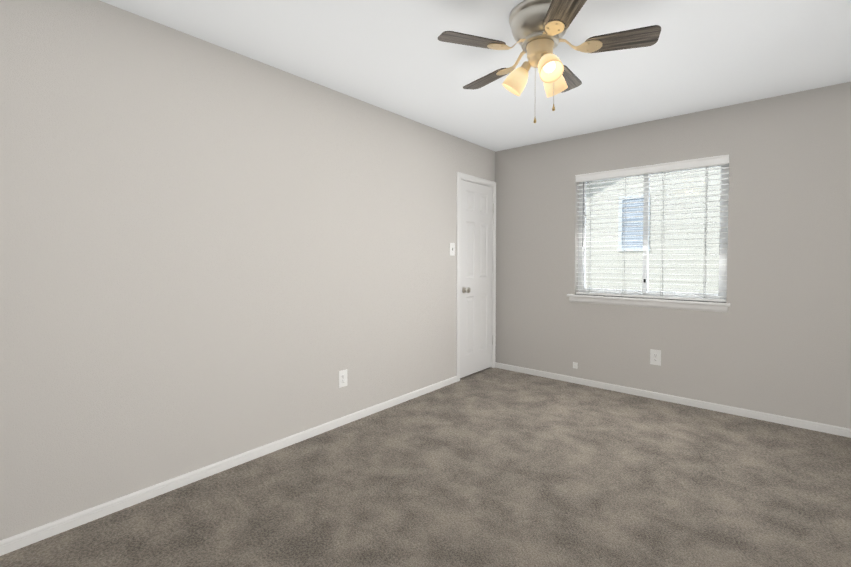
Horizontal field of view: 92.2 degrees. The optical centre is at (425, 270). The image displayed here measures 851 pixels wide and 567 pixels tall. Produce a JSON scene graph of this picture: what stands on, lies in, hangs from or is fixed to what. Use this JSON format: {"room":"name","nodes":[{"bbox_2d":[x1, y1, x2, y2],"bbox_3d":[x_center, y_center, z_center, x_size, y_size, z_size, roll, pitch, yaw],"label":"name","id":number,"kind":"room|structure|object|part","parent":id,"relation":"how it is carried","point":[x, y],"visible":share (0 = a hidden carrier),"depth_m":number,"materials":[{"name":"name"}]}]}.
{"room":"empty bedroom","nodes":[
{"label":"empty bedroom","id":0,"kind":"room"},
{"bbox_2d":[0,0,494,539],"bbox_3d":[-0.714,-0.076,3.007,0.140,2.440,4.440,1,2,41],"label":"wall","id":1,"kind":"structure","parent":0,"point":[210,254],"depth_m":2.22,"materials":[{"name":"beige paint"}]},
{"bbox_2d":[0,376,456,555],"bbox_3d":[-0.848,1.121,2.767,0.012,0.058,3.569,1,2,41],"label":"baseboard","id":2,"kind":"structure","parent":1,"relation":"attached to","point":[29,537],"depth_m":2.22,"materials":[{"name":"white paint"}]},
{"bbox_2d":[339,369,346,387],"bbox_3d":[-0.610,0.798,3.038,0.009,0.125,0.078,1,2,41],"label":"outlet","id":3,"kind":"object","parent":1,"relation":"attached to","point":[342,378],"visible":1,"depth_m":3.03,"materials":[{"name":"white plastic"}]},
{"bbox_2d":[450,243,454,255],"bbox_3d":[0.269,-0.213,4.024,0.020,0.125,0.078,1,2,41],"label":"light switch","id":4,"kind":"object","parent":1,"relation":"attached to","point":[452,249],"visible":1,"depth_m":4.03,"materials":[{"name":"white plastic"}]},
{"bbox_2d":[456,172,495,381],"bbox_3d":[0.500,0.056,4.412,0.156,2.098,0.732,1,2,41],"label":"door frame","id":5,"kind":"structure","parent":1,"relation":"attached to","point":[460,175],"depth_m":4.15,"materials":[{"name":"white paint"}]},
{"bbox_2d":[460,180,492,377],"bbox_3d":[0.538,0.082,4.393,0.035,2.016,0.622,1,2,41],"label":"door","id":6,"kind":"structure","parent":1,"relation":"in","point":[476,225],"depth_m":4.37,"materials":[{"name":"white paint"}]},
{"bbox_2d":[462,287,470,292],"bbox_3d":[0.422,0.196,4.180,0.072,0.066,0.066,1,2,41],"label":"door knob","id":7,"kind":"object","parent":6,"relation":"attached to","point":[467,290],"depth_m":4.17,"materials":[{"name":"silver metal"}]},
{"bbox_2d":[0,367,850,566],"bbox_3d":[0.561,1.221,2.040,3.380,0.100,4.580,1,2,41],"label":"floor","id":8,"kind":"structure","parent":0,"point":[492,467],"depth_m":2.12,"materials":[{"name":"carpet"}]},
{"bbox_2d":[100,0,850,151],"bbox_3d":[0.561,-1.328,1.970,3.380,0.120,4.580,1,2,41],"label":"ceiling","id":9,"kind":"structure","parent":0,"point":[398,57],"depth_m":2.42,"materials":[{"name":"white paint"}]},
{"bbox_2d":[438,0,660,122],"bbox_3d":[0.579,-1.016,2.060,1.019,0.510,0.995,1,2,41],"label":"ceiling fan","id":10,"kind":"object","parent":9,"relation":"hanging from","point":[539,28],"visible":1,"depth_m":1.94,"materials":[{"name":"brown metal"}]},
{"label":"blade","id":11,"kind":"part","parent":10,"relation":"part of","materials":[{"name":"brown wood"}]},
{"bbox_3d":[0.354,-1.088,2.326,0.132,0.006,0.320,-15,10,-35],"label":"blade","id":12,"kind":"part","parent":10,"relation":"part of","materials":[{"name":"brown wood"}]},
{"bbox_3d":[0.467,-0.969,2.078,0.110,0.112,0.110,39,16,18],"label":"lamp shade","id":13,"kind":"part","parent":10,"relation":"part of","materials":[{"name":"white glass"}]},
{"bbox_3d":[0.505,-1.024,2.055,0.072,0.062,0.052,1,2,41],"label":"light arm","id":14,"kind":"part","parent":10,"relation":"part of"},
{"bbox_3d":[0.567,-1.194,2.027,0.304,0.152,0.304,1,2,41],"label":"motor","id":15,"kind":"part","parent":10,"relation":"part of","materials":[{"name":"silver metal"}]},
{"bbox_3d":[0.579,-0.971,1.929,0.057,0.090,0.057,0,-34,-6],"label":"bulb","id":16,"kind":"part","parent":10,"relation":"part of","materials":[{"name":"white glass"}]},
{"bbox_3d":[0.580,-0.965,1.925,0.110,0.112,0.110,0,-34,-6],"label":"lamp shade","id":17,"kind":"part","parent":10,"relation":"part of","materials":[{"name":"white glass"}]},
{"bbox_3d":[0.656,-0.970,2.099,0.110,0.112,0.110,-43,25,-28],"label":"lamp shade","id":18,"kind":"part","parent":10,"relation":"part of","materials":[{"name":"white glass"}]},
{"bbox_3d":[0.566,-1.070,1.666,0.132,0.006,0.320,11,2,0],"label":"blade","id":19,"kind":"part","parent":10,"relation":"part of","materials":[{"name":"brown wood"}]},
{"bbox_3d":[0.783,-1.088,2.325,0.132,0.006,0.320,-12,-6,36],"label":"blade","id":20,"kind":"part","parent":10,"relation":"part of","materials":[{"name":"brown wood"}]},
{"bbox_3d":[0.914,-1.077,1.917,0.320,0.006,0.132,1,-9,18],"label":"blade","id":21,"kind":"part","parent":10,"relation":"part of","materials":[{"name":"brown wood"}]},
{"bbox_2d":[495,82,850,428],"bbox_3d":[2.007,-0.095,3.689,3.380,2.440,0.140,1,2,41],"label":"wall","id":22,"kind":"structure","parent":0,"point":[775,339],"depth_m":3.24,"materials":[{"name":"beige paint"}]},
{"bbox_2d":[573,362,577,368],"bbox_3d":[1.484,0.939,4.066,0.046,0.062,0.014,1,2,41],"label":"outlet","id":23,"kind":"object","parent":22,"relation":"attached to","point":[575,365],"visible":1,"depth_m":4.06,"materials":[{"name":"white plastic"}]},
{"bbox_2d":[567,294,729,312],"bbox_3d":[1.942,0.283,3.701,1.310,0.076,0.113,1,2,41],"label":"window sill","id":24,"kind":"structure","parent":22,"relation":"attached to","point":[669,303],"depth_m":3.60,"materials":[{"name":"white paint"}]},
{"bbox_2d":[575,154,728,301],"bbox_3d":[1.984,-0.343,3.700,1.216,1.175,0.163,1,2,41],"label":"window blinds","id":25,"kind":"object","parent":22,"relation":"in","point":[723,232],"depth_m":3.63,"materials":[{"name":"white plastic"}]},
{"bbox_2d":[582,182,583,245],"bbox_3d":[1.538,-0.559,3.997,0.008,0.640,0.010,1,2,41],"label":"blind wand","id":26,"kind":"object","parent":25,"relation":"hanging from","point":[583,210],"visible":1,"depth_m":3.99,"materials":[{"name":"grey plastic"}]},
{"bbox_2d":[588,181,590,292],"bbox_3d":[1.590,-0.336,3.971,0.014,1.105,0.002,1,2,41],"label":"blind cord","id":27,"kind":"object","parent":25,"relation":"hanging from","point":[589,181],"depth_m":3.98,"materials":[{"name":"white fabric"}]},
{"bbox_2d":[622,177,626,294],"bbox_3d":[1.826,-0.330,3.768,0.014,1.105,0.002,1,2,41],"label":"blind cord","id":28,"kind":"object","parent":25,"relation":"hanging from","point":[625,177],"depth_m":3.78,"materials":[{"name":"white fabric"}]},
{"bbox_3d":[1.958,-0.344,3.670,1.214,1.171,0.084,1,2,41],"label":"window blind rails","id":29,"kind":"part","parent":25,"relation":"part of","materials":[{"name":"white plastic"}]},
{"bbox_2d":[660,172,665,296],"bbox_3d":[2.062,-0.324,3.566,0.014,1.105,0.002,1,2,41],"label":"blind cord","id":30,"kind":"object","parent":25,"relation":"hanging from","point":[662,172],"depth_m":3.58,"materials":[{"name":"white fabric"}]},
{"bbox_2d":[703,167,707,298],"bbox_3d":[2.298,-0.319,3.363,0.014,1.105,0.002,1,2,41],"label":"blind cord","id":31,"kind":"object","parent":25,"relation":"hanging from","point":[706,218],"depth_m":3.38,"materials":[{"name":"white fabric"}]},
{"bbox_2d":[650,349,660,365],"bbox_3d":[2.022,0.761,3.602,0.084,0.134,0.009,1,2,41],"label":"outlet","id":32,"kind":"object","parent":22,"relation":"attached to","point":[655,357],"visible":1,"depth_m":3.60,"materials":[{"name":"white plastic"}]},
{"bbox_2d":[495,362,850,437],"bbox_3d":[1.958,1.097,3.664,3.100,0.058,0.012,1,2,41],"label":"baseboard","id":33,"kind":"structure","parent":22,"relation":"attached to","point":[815,426],"depth_m":3.41,"materials":[{"name":"white paint"}]},
{"label":"outside","id":34,"kind":"structure","parent":0,"visible":0},
{"bbox_3d":[15.634,3.284,45.061,90.000,0.200,79.500,1,2,41],"label":"ground","id":35,"kind":"structure","parent":34,"visible":0},
{"bbox_2d":[585,166,720,293],"bbox_3d":[11.243,-0.304,11.479,11.044,8.828,9.000,1,2,41],"label":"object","id":36,"kind":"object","parent":35,"relation":"on","point":[654,268],"depth_m":10.12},
{"bbox_2d":[617,194,649,250],"bbox_3d":[5.359,-1.225,10.547,0.770,1.430,0.045,1,2,41],"label":"window","id":37,"kind":"structure","parent":36,"relation":"attached to","point":[620,239],"depth_m":10.71,"materials":[{"name":"white plastic"}]},
{"bbox_2d":[622,198,643,247],"bbox_3d":[5.369,-1.227,10.559,0.550,1.247,0.004,1,2,41],"label":"window pane","id":38,"kind":"structure","parent":37,"relation":"attached to","point":[636,219],"depth_m":10.57,"materials":[{"name":"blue glass"}]},
{"bbox_2d":[622,199,643,246],"bbox_3d":[5.367,-1.225,10.557,0.530,1.183,0.001,1,2,41],"label":"window blind","id":39,"kind":"object","parent":37,"relation":"attached to","point":[633,224],"depth_m":10.56,"materials":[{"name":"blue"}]}
]}

